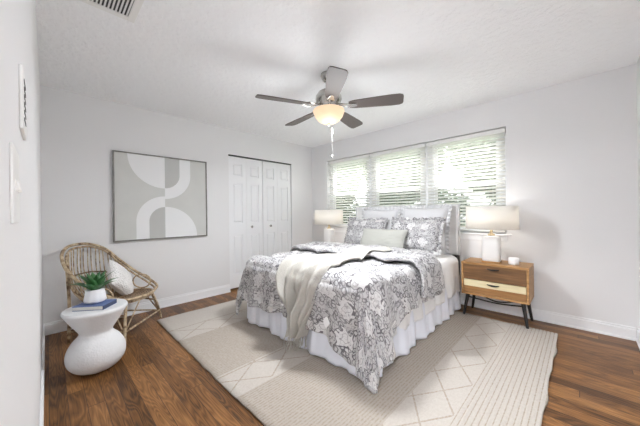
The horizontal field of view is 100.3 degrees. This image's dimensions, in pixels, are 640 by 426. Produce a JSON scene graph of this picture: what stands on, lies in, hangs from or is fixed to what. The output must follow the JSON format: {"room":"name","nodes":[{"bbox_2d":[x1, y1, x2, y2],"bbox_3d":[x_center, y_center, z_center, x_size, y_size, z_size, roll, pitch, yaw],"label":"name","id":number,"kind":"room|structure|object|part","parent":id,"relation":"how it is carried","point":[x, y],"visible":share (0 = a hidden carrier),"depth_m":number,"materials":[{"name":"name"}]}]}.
{"room":"bedroom","nodes":[
{"label":"bedroom","id":0,"kind":"room"},
{"bbox_2d":[0,0,42,425],"bbox_3d":[-1.282,-0.045,1.118,4.115,2.440,0.120,-1,0,44],"label":"wall","id":1,"kind":"structure","parent":0,"point":[21,294],"depth_m":0.52,"materials":[{"name":"white paint"}]},
{"bbox_2d":[9,142,21,223],"bbox_3d":[-0.468,-0.042,0.412,0.116,0.114,0.009,-1,0,44],"label":"light switch","id":2,"kind":"object","parent":1,"relation":"attached to","point":[15,189],"visible":1,"depth_m":0.38,"materials":[{"name":"white plastic"}]},
{"bbox_2d":[18,64,26,140],"bbox_3d":[-0.619,-0.225,0.557,0.120,0.125,0.007,-1,0,44],"label":"thermostat","id":3,"kind":"object","parent":1,"relation":"attached to","point":[22,83],"visible":1,"depth_m":0.52,"materials":[{"name":"white plastic"}]},
{"bbox_2d":[39,324,44,425],"bbox_3d":[-1.502,1.120,1.441,3.281,0.115,0.014,-1,0,44],"label":"baseboard","id":4,"kind":"structure","parent":1,"relation":"attached to","point":[41,415],"depth_m":1.67,"materials":[{"name":"white paint"}]},
{"bbox_2d":[40,85,312,323],"bbox_3d":[-1.462,-0.043,3.963,0.120,2.440,3.936,-1,0,44],"label":"wall","id":5,"kind":"structure","parent":0,"point":[80,133],"depth_m":3.10,"materials":[{"name":"white paint"}]},
{"bbox_2d":[44,284,230,335],"bbox_3d":[-2.012,1.127,3.283,0.024,0.115,1.936,-1,0,44],"label":"baseboard","id":6,"kind":"structure","parent":5,"relation":"attached to","point":[58,326],"depth_m":3.36,"materials":[{"name":"white paint"}]},
{"bbox_2d":[112,150,207,241],"bbox_3d":[-1.947,-0.192,3.351,0.040,1.026,1.043,-1,0,44],"label":"framed picture","id":7,"kind":"object","parent":5,"relation":"attached to","point":[154,197],"visible":1,"depth_m":3.28,"materials":[{"name":"grey paper"}]},
{"bbox_2d":[228,156,262,288],"bbox_3d":[-1.155,0.139,4.214,0.072,2.000,0.590,-1,0,44],"label":"door","id":8,"kind":"structure","parent":5,"relation":"in","point":[245,175],"depth_m":4.18,"materials":[{"name":"white paint"}]},
{"bbox_2d":[228,154,290,164],"bbox_3d":[-0.962,-0.878,4.433,0.051,0.012,1.210,-1,0,44],"label":"trim","id":9,"kind":"structure","parent":5,"relation":"attached to","point":[228,154],"depth_m":4.35,"materials":[{"name":"grey"}]},
{"bbox_2d":[262,161,290,255],"bbox_3d":[-0.735,0.134,4.644,0.072,2.000,0.590,-1,0,44],"label":"door","id":10,"kind":"structure","parent":5,"relation":"in","point":[276,195],"depth_m":4.62,"materials":[{"name":"white paint"}]},
{"bbox_2d":[36,0,639,147],"bbox_3d":[-0.535,-1.324,2.112,5.415,0.100,5.366,-1,0,44],"label":"ceiling","id":11,"kind":"structure","parent":0,"point":[205,61],"depth_m":2.14,"materials":[{"name":"white paint"}]},
{"bbox_2d":[79,0,143,22],"bbox_3d":[-1.231,-1.260,1.517,0.360,0.010,0.360,-1,0,44],"label":"ceiling vent","id":12,"kind":"object","parent":11,"relation":"in","point":[128,10],"visible":1,"depth_m":1.63,"materials":[{"name":"white plastic"}]},
{"bbox_2d":[255,66,403,158],"bbox_3d":[0.069,-0.889,2.504,1.258,0.783,1.279,-1,0,44],"label":"ceiling fan","id":13,"kind":"object","parent":11,"relation":"hanging from","point":[329,111],"visible":1,"depth_m":2.36,"materials":[{"name":"silver metal"}]},
{"bbox_3d":[-0.314,-0.976,2.309,0.472,0.041,0.146,-1,0,-22],"label":"blade","id":14,"kind":"part","parent":13,"relation":"part of","materials":[{"name":"grey wood"}]},
{"bbox_3d":[-0.193,-0.978,2.795,0.146,0.041,0.472,-1,0,-40],"label":"blade","id":15,"kind":"part","parent":13,"relation":"part of","materials":[{"name":"grey wood"}]},
{"bbox_3d":[0.082,-0.887,2.469,0.292,0.124,0.292,-1,0,44],"label":"lamp shade","id":16,"kind":"part","parent":13,"relation":"part of","materials":[{"name":"white glass"}]},
{"bbox_3d":[0.110,-0.981,2.044,0.146,0.041,0.472,-1,0,-4],"label":"blade","id":17,"kind":"part","parent":13,"relation":"part of","materials":[{"name":"grey wood"}]},
{"bbox_3d":[0.306,-0.984,2.830,0.146,0.041,0.472,-1,0,32],"label":"blade","id":18,"kind":"part","parent":13,"relation":"part of","materials":[{"name":"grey wood"}]},
{"bbox_3d":[0.494,-0.986,2.366,0.472,0.041,0.146,-1,0,14],"label":"blade","id":19,"kind":"part","parent":13,"relation":"part of","materials":[{"name":"grey wood"}]},
{"bbox_2d":[44,287,639,425],"bbox_3d":[-0.505,1.216,2.112,5.415,0.100,5.366,-1,0,44],"label":"floor","id":20,"kind":"structure","parent":0,"point":[594,379],"depth_m":1.80,"materials":[{"name":"brown wood"}]},
{"bbox_2d":[60,299,127,374],"bbox_3d":[-1.697,0.945,2.028,0.390,0.471,0.390,-1,0,44],"label":"side table","id":21,"kind":"object","parent":20,"relation":"on","point":[98,346],"visible":0.92,"depth_m":1.91,"materials":[{"name":"white ceramic"}]},
{"bbox_2d":[72,299,116,311],"bbox_3d":[-1.694,0.693,2.014,0.206,0.031,0.158,-1,0,-8],"label":"book","id":22,"kind":"object","parent":21,"relation":"on","point":[106,303],"visible":0.81,"depth_m":1.95,"materials":[{"name":"blue paper"}]},
{"bbox_2d":[69,270,118,303],"bbox_3d":[-1.715,0.564,2.033,0.291,0.225,0.294,-1,0,7],"label":"potted plant","id":23,"kind":"object","parent":22,"relation":"on","point":[95,292],"visible":1,"depth_m":2.00,"materials":[{"name":"green plant"}]},
{"bbox_3d":[-1.712,0.626,2.033,0.142,0.101,0.137,-1,0,44],"label":"pot","id":24,"kind":"part","parent":23,"relation":"part of","materials":[{"name":"white ceramic"}]},
{"bbox_2d":[60,242,161,344],"bbox_3d":[-2.076,0.742,2.692,0.726,0.891,0.702,-1,0,-3],"label":"rattan chair","id":25,"kind":"object","parent":20,"relation":"on","point":[139,293],"visible":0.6,"depth_m":2.67,"materials":[{"name":"wicker"}]},
{"bbox_3d":[-2.265,0.857,2.406,0.035,0.662,0.075,-1,0,-40],"label":"leg","id":26,"kind":"part","parent":25,"relation":"part of","materials":[{"name":"wicker"}]},
{"bbox_3d":[-2.254,0.676,2.684,0.286,0.157,0.660,-1,0,-3],"label":"rail","id":27,"kind":"part","parent":25,"relation":"part of","materials":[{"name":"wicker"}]},
{"bbox_2d":[107,260,133,294],"bbox_3d":[-2.106,0.700,2.821,0.226,0.437,0.446,-1,0,-42],"label":"cushion","id":28,"kind":"object","parent":25,"relation":"on","point":[123,285],"visible":0.94,"depth_m":2.74,"materials":[{"name":"white fabric"}]},
{"bbox_3d":[-1.789,1.010,2.455,0.024,0.347,0.134,-1,0,-29],"label":"leg","id":29,"kind":"part","parent":25,"relation":"part of","materials":[{"name":"wicker"}]},
{"bbox_3d":[-2.008,0.849,2.695,0.544,0.059,0.545,-1,0,-3],"label":"woven seat","id":30,"kind":"part","parent":25,"relation":"part of","materials":[{"name":"wicker"}]},
{"bbox_3d":[-1.813,1.010,2.955,0.024,0.347,0.134,-1,0,24],"label":"leg","id":31,"kind":"part","parent":25,"relation":"part of","materials":[{"name":"wicker"}]},
{"bbox_2d":[157,300,557,425],"bbox_3d":[0.211,1.148,2.686,3.178,0.021,2.483,-1,0,44],"label":"area rug","id":32,"kind":"object","parent":20,"relation":"on","point":[472,370],"visible":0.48,"depth_m":1.88,"materials":[{"name":"beige carpet"}]},
{"bbox_2d":[247,204,460,376],"bbox_3d":[0.451,0.530,3.071,1.672,1.250,2.083,-1,0,44],"label":"bed","id":33,"kind":"object","parent":32,"relation":"on","point":[317,344],"visible":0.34,"depth_m":2.48,"materials":[{"name":"white fabric"}]},
{"bbox_2d":[281,254,459,336],"bbox_3d":[0.432,0.807,3.050,1.638,0.591,1.990,-1,0,44],"label":"mattress","id":34,"kind":"object","parent":33,"relation":"on","point":[449,263],"visible":0.06,"depth_m":2.87,"materials":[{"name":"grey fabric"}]},
{"bbox_2d":[235,242,444,393],"bbox_3d":[0.150,0.759,2.801,1.932,0.748,1.439,-1,0,44],"label":"comforter","id":35,"kind":"object","parent":34,"relation":"on","point":[364,301],"visible":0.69,"depth_m":2.04,"materials":[{"name":"grey fabric"}]},
{"bbox_2d":[275,245,391,351],"bbox_3d":[0.227,0.717,2.466,1.250,0.749,0.482,-1,0,-27],"label":"throw blanket","id":36,"kind":"object","parent":35,"relation":"on","point":[297,278],"visible":0.96,"depth_m":2.19,"materials":[{"name":"beige fabric"}]},
{"bbox_2d":[343,217,387,244],"bbox_3d":[0.643,0.276,3.858,0.701,0.430,0.218,-1,0,41],"label":"patterned sham","id":37,"kind":"object","parent":34,"relation":"on","point":[354,233],"visible":0.67,"depth_m":3.86,"materials":[{"name":"grey fabric"}]},
{"bbox_2d":[362,206,400,229],"bbox_3d":[0.855,0.195,3.884,0.230,0.589,0.662,-1,0,-41],"label":"euro sham","id":38,"kind":"object","parent":34,"relation":"on","point":[367,212],"visible":0.34,"depth_m":3.82,"materials":[{"name":"grey fabric"}]},
{"bbox_2d":[360,228,407,247],"bbox_3d":[0.791,0.346,3.423,0.662,0.279,0.192,-1,0,44],"label":"lumbar pillow","id":39,"kind":"object","parent":34,"relation":"on","point":[383,237],"visible":0.73,"depth_m":3.34,"materials":[{"name":"grey fabric"}]},
{"bbox_2d":[391,217,445,254],"bbox_3d":[1.168,0.266,3.295,0.217,0.440,0.700,-1,0,-43],"label":"patterned sham","id":40,"kind":"object","parent":34,"relation":"on","point":[425,234],"visible":0.73,"depth_m":3.17,"materials":[{"name":"grey fabric"}]},
{"bbox_2d":[400,204,452,253],"bbox_3d":[1.321,0.184,3.416,0.230,0.598,0.681,-1,0,-42],"label":"euro sham","id":41,"kind":"object","parent":34,"relation":"on","point":[444,210],"visible":0.5,"depth_m":3.30,"materials":[{"name":"grey fabric"}]},
{"bbox_3d":[1.151,0.210,3.793,1.516,0.613,0.060,-1,0,44],"label":"headboard","id":42,"kind":"part","parent":33,"relation":"part of","materials":[{"name":"white fabric"}]},
{"bbox_3d":[1.656,0.824,3.257,0.060,0.632,0.120,-1,0,44],"label":"headboard leg","id":43,"kind":"part","parent":33,"relation":"part of","materials":[{"name":"black"}]},
{"bbox_2d":[461,257,533,328],"bbox_3d":[1.910,0.836,2.887,0.600,0.607,0.375,-1,0,44],"label":"nightstand","id":44,"kind":"object","parent":20,"relation":"on","point":[503,281],"visible":0.98,"depth_m":2.76,"materials":[{"name":"brown wood"}]},
{"bbox_3d":[1.629,1.003,2.971,0.081,0.240,0.036,-1,0,-1],"label":"leg","id":45,"kind":"part","parent":44,"relation":"part of","materials":[{"name":"black metal"}]},
{"bbox_3d":[1.829,1.011,3.178,0.037,0.260,0.081,-1,0,-10],"label":"leg","id":46,"kind":"part","parent":44,"relation":"part of","materials":[{"name":"black metal"}]},
{"bbox_2d":[465,206,519,263],"bbox_3d":[1.851,0.231,2.885,0.490,0.605,0.490,-1,0,44],"label":"table lamp","id":47,"kind":"object","parent":44,"relation":"on","point":[491,218],"visible":1,"depth_m":2.74,"materials":[{"name":"white fabric"}]},
{"bbox_3d":[1.849,0.048,2.885,0.490,0.240,0.490,-1,0,44],"label":"lamp shade","id":48,"kind":"part","parent":47,"relation":"part of","materials":[{"name":"white fabric"}]},
{"bbox_3d":[1.799,0.638,2.777,0.550,0.159,0.020,-1,0,44],"label":"drawer","id":49,"kind":"part","parent":44,"relation":"part of","materials":[{"name":"brown wood"}]},
{"bbox_3d":[1.802,0.827,2.777,0.550,0.069,0.020,-1,0,44],"label":"drawer","id":50,"kind":"part","parent":44,"relation":"part of","materials":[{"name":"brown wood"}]},
{"bbox_2d":[508,257,518,264],"bbox_3d":[1.997,0.496,2.752,0.092,0.070,0.092,-1,0,44],"label":"candle jar","id":51,"kind":"object","parent":44,"relation":"on","point":[511,260],"visible":1,"depth_m":2.72,"materials":[{"name":"white ceramic"}]},
{"bbox_3d":[2.005,0.998,2.607,0.037,0.240,0.080,-1,0,-10],"label":"leg","id":52,"kind":"part","parent":44,"relation":"part of","materials":[{"name":"black metal"}]},
{"bbox_3d":[2.205,1.006,2.815,0.081,0.260,0.036,-1,0,-1],"label":"leg","id":53,"kind":"part","parent":44,"relation":"part of","materials":[{"name":"black metal"}]},
{"bbox_3d":[0.165,0.857,4.593,0.600,0.607,0.375,-1,0,44],"label":"nightstand","id":54,"kind":"object","parent":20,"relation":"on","visible":0},
{"bbox_2d":[315,210,342,241],"bbox_3d":[0.153,0.251,4.531,0.490,0.605,0.490,-1,0,44],"label":"table lamp","id":55,"kind":"object","parent":54,"relation":"on","point":[322,217],"visible":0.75,"depth_m":4.34,"materials":[{"name":"white fabric"}]},
{"bbox_3d":[0.151,0.068,4.531,0.490,0.240,0.490,-1,0,44],"label":"lamp shade","id":56,"kind":"part","parent":55,"relation":"part of","materials":[{"name":"white fabric"}]},
{"bbox_2d":[312,63,639,338],"bbox_3d":[1.418,-0.077,3.794,4.235,2.440,0.150,-1,0,44],"label":"wall","id":57,"kind":"structure","parent":0,"point":[572,146],"depth_m":2.67,"materials":[{"name":"white paint"}]},
{"bbox_2d":[330,157,371,226],"bbox_3d":[0.540,-0.354,4.705,0.920,1.215,0.060,-1,0,44],"label":"window","id":58,"kind":"structure","parent":57,"relation":"in","point":[370,165],"depth_m":4.56,"materials":[{"name":"white paint"}]},
{"bbox_2d":[328,154,370,226],"bbox_3d":[0.487,-0.353,4.651,0.896,1.191,0.071,-1,0,44],"label":"blind","id":59,"kind":"object","parent":58,"relation":"attached to","point":[364,158],"visible":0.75,"depth_m":4.63,"materials":[{"name":"white plastic"}]},
{"bbox_3d":[0.491,-0.338,4.655,0.647,1.145,0.054,-1,0,44],"label":"ladder cord","id":60,"kind":"part","parent":59,"relation":"part of","materials":[{"name":"white fabric"}]},
{"bbox_3d":[0.484,-0.924,4.655,0.896,0.050,0.060,-1,0,44],"label":"head rail","id":61,"kind":"part","parent":59,"relation":"part of","materials":[{"name":"white plastic"}]},
{"bbox_3d":[0.547,-0.614,4.715,0.750,0.595,0.020,-1,0,44],"label":"sash","id":62,"kind":"part","parent":58,"relation":"part of","materials":[{"name":"white paint"}]},
{"bbox_3d":[0.538,-0.061,4.699,0.750,0.570,0.020,-1,0,44],"label":"sash","id":63,"kind":"part","parent":58,"relation":"part of","materials":[{"name":"white paint"}]},
{"bbox_2d":[372,146,427,204],"bbox_3d":[1.198,-0.362,4.062,0.920,1.215,0.060,-1,0,44],"label":"window","id":64,"kind":"structure","parent":57,"relation":"in","point":[426,148],"depth_m":3.82,"materials":[{"name":"white paint"}]},
{"bbox_2d":[370,143,425,206],"bbox_3d":[1.145,-0.361,4.008,0.896,1.191,0.071,-1,0,44],"label":"blind","id":65,"kind":"object","parent":64,"relation":"attached to","point":[415,148],"visible":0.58,"depth_m":3.97,"materials":[{"name":"white plastic"}]},
{"bbox_3d":[1.149,-0.346,4.012,0.647,1.145,0.054,-1,0,44],"label":"ladder cord","id":66,"kind":"part","parent":65,"relation":"part of","materials":[{"name":"white plastic"}]},
{"bbox_3d":[1.142,-0.932,4.012,0.896,0.050,0.060,-1,0,44],"label":"head rail","id":67,"kind":"part","parent":65,"relation":"part of","materials":[{"name":"white plastic"}]},
{"bbox_3d":[1.204,-0.622,4.072,0.750,0.595,0.020,-1,0,44],"label":"sash","id":68,"kind":"part","parent":64,"relation":"part of","materials":[{"name":"white paint"}]},
{"bbox_3d":[1.196,-0.069,4.056,0.750,0.570,0.020,-1,0,44],"label":"sash","id":69,"kind":"part","parent":64,"relation":"part of","materials":[{"name":"white paint"}]},
{"bbox_2d":[325,227,510,240],"bbox_3d":[1.145,0.257,3.994,2.830,0.022,0.119,-1,0,44],"label":"trim","id":70,"kind":"structure","parent":57,"relation":"attached to","point":[473,233],"depth_m":3.21,"materials":[{"name":"white paint"}]},
{"bbox_2d":[428,128,506,232],"bbox_3d":[1.856,-0.369,3.419,0.920,1.215,0.060,-1,0,44],"label":"window","id":71,"kind":"structure","parent":57,"relation":"in","point":[505,128],"depth_m":3.23,"materials":[{"name":"white paint"}]},
{"bbox_2d":[426,128,505,232],"bbox_3d":[1.803,-0.369,3.365,0.896,1.191,0.071,-1,0,44],"label":"blind","id":72,"kind":"object","parent":71,"relation":"attached to","point":[497,133],"visible":0.77,"depth_m":3.32,"materials":[{"name":"white plastic"}]},
{"bbox_3d":[1.807,-0.354,3.369,0.647,1.145,0.054,-1,0,44],"label":"ladder cord","id":73,"kind":"part","parent":72,"relation":"part of","materials":[{"name":"white plastic"}]},
{"bbox_3d":[1.800,-0.939,3.369,0.896,0.050,0.060,-1,0,44],"label":"head rail","id":74,"kind":"part","parent":72,"relation":"part of","materials":[{"name":"white plastic"}]},
{"bbox_3d":[1.814,0.217,3.369,0.888,0.018,0.050,-1,0,44],"label":"rail","id":75,"kind":"part","parent":72,"relation":"part of","materials":[{"name":"white plastic"}]},
{"bbox_3d":[1.862,-0.630,3.429,0.750,0.595,0.020,-1,0,44],"label":"sash","id":76,"kind":"part","parent":71,"relation":"part of","materials":[{"name":"white paint"}]},
{"bbox_3d":[1.853,-0.077,3.413,0.750,0.570,0.020,-1,0,44],"label":"sash","id":77,"kind":"part","parent":71,"relation":"part of","materials":[{"name":"white paint"}]},
{"bbox_2d":[460,294,635,340],"bbox_3d":[1.328,1.087,3.774,4.067,0.115,0.024,-1,0,44],"label":"baseboard","id":78,"kind":"structure","parent":57,"relation":"attached to","point":[601,327],"depth_m":2.67,"materials":[{"name":"white paint"}]},
{"bbox_2d":[637,56,639,307],"bbox_3d":[1.031,-0.072,0.455,0.120,2.440,5.166,-1,0,44],"label":"wall","id":79,"kind":"structure","parent":0,"point":[638,61],"depth_m":2.30,"materials":[{"name":"white paint"}]},
{"bbox_2d":[636,328,639,348],"bbox_3d":[1.483,1.085,1.006,0.024,0.115,3.766,-1,0,44],"label":"baseboard","id":80,"kind":"structure","parent":79,"relation":"attached to","point":[638,330],"depth_m":2.31,"materials":[{"name":"white paint"}]},
{"label":"outside","id":81,"kind":"structure","parent":0,"visible":0},
{"bbox_3d":[13.550,1.449,17.419,55.000,0.100,36.170,-1,0,44],"label":"ground","id":82,"kind":"structure","parent":81,"visible":0},
{"bbox_2d":[336,195,358,222],"bbox_3d":[0.829,0.482,9.271,1.627,2.315,1.461,-1,0,44],"label":"bush","id":83,"kind":"object","parent":82,"relation":"on","point":[349,195],"visible":0.08,"depth_m":8.99,"materials":[{"name":"green plant"}]},
{"bbox_2d":[336,162,361,203],"bbox_3d":[0.463,-1.458,13.221,3.635,6.056,2.612,-1,0,44],"label":"tree","id":84,"kind":"object","parent":82,"relation":"on","point":[357,162],"visible":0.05,"depth_m":12.15,"materials":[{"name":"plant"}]},
{"bbox_2d":[379,192,405,204],"bbox_3d":[2.044,0.477,8.088,1.605,2.367,1.465,-1,0,44],"label":"bush","id":85,"kind":"object","parent":82,"relation":"on","point":[393,192],"visible":0.02,"depth_m":7.87,"materials":[{"name":"green plant"}]},
{"bbox_2d":[359,147,446,204],"bbox_3d":[3.197,-1.644,10.716,3.626,6.365,2.620,-1,0,44],"label":"tree","id":86,"kind":"object","parent":82,"relation":"on","point":[443,147],"visible":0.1,"depth_m":9.90,"materials":[{"name":"green plant"}]},
{"bbox_2d":[438,188,469,225],"bbox_3d":[3.239,0.460,6.895,1.631,2.334,1.455,-1,0,44],"label":"bush","id":87,"kind":"object","parent":82,"relation":"on","point":[450,188],"visible":0.02,"depth_m":6.66,"materials":[{"name":"green plant"}]},
{"bbox_2d":[445,138,495,199],"bbox_3d":[5.685,-1.768,8.120,3.722,6.553,2.651,-1,0,44],"label":"tree","id":88,"kind":"object","parent":82,"relation":"on","point":[495,138],"visible":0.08,"depth_m":8.16,"materials":[{"name":"green plant"}]}
]}

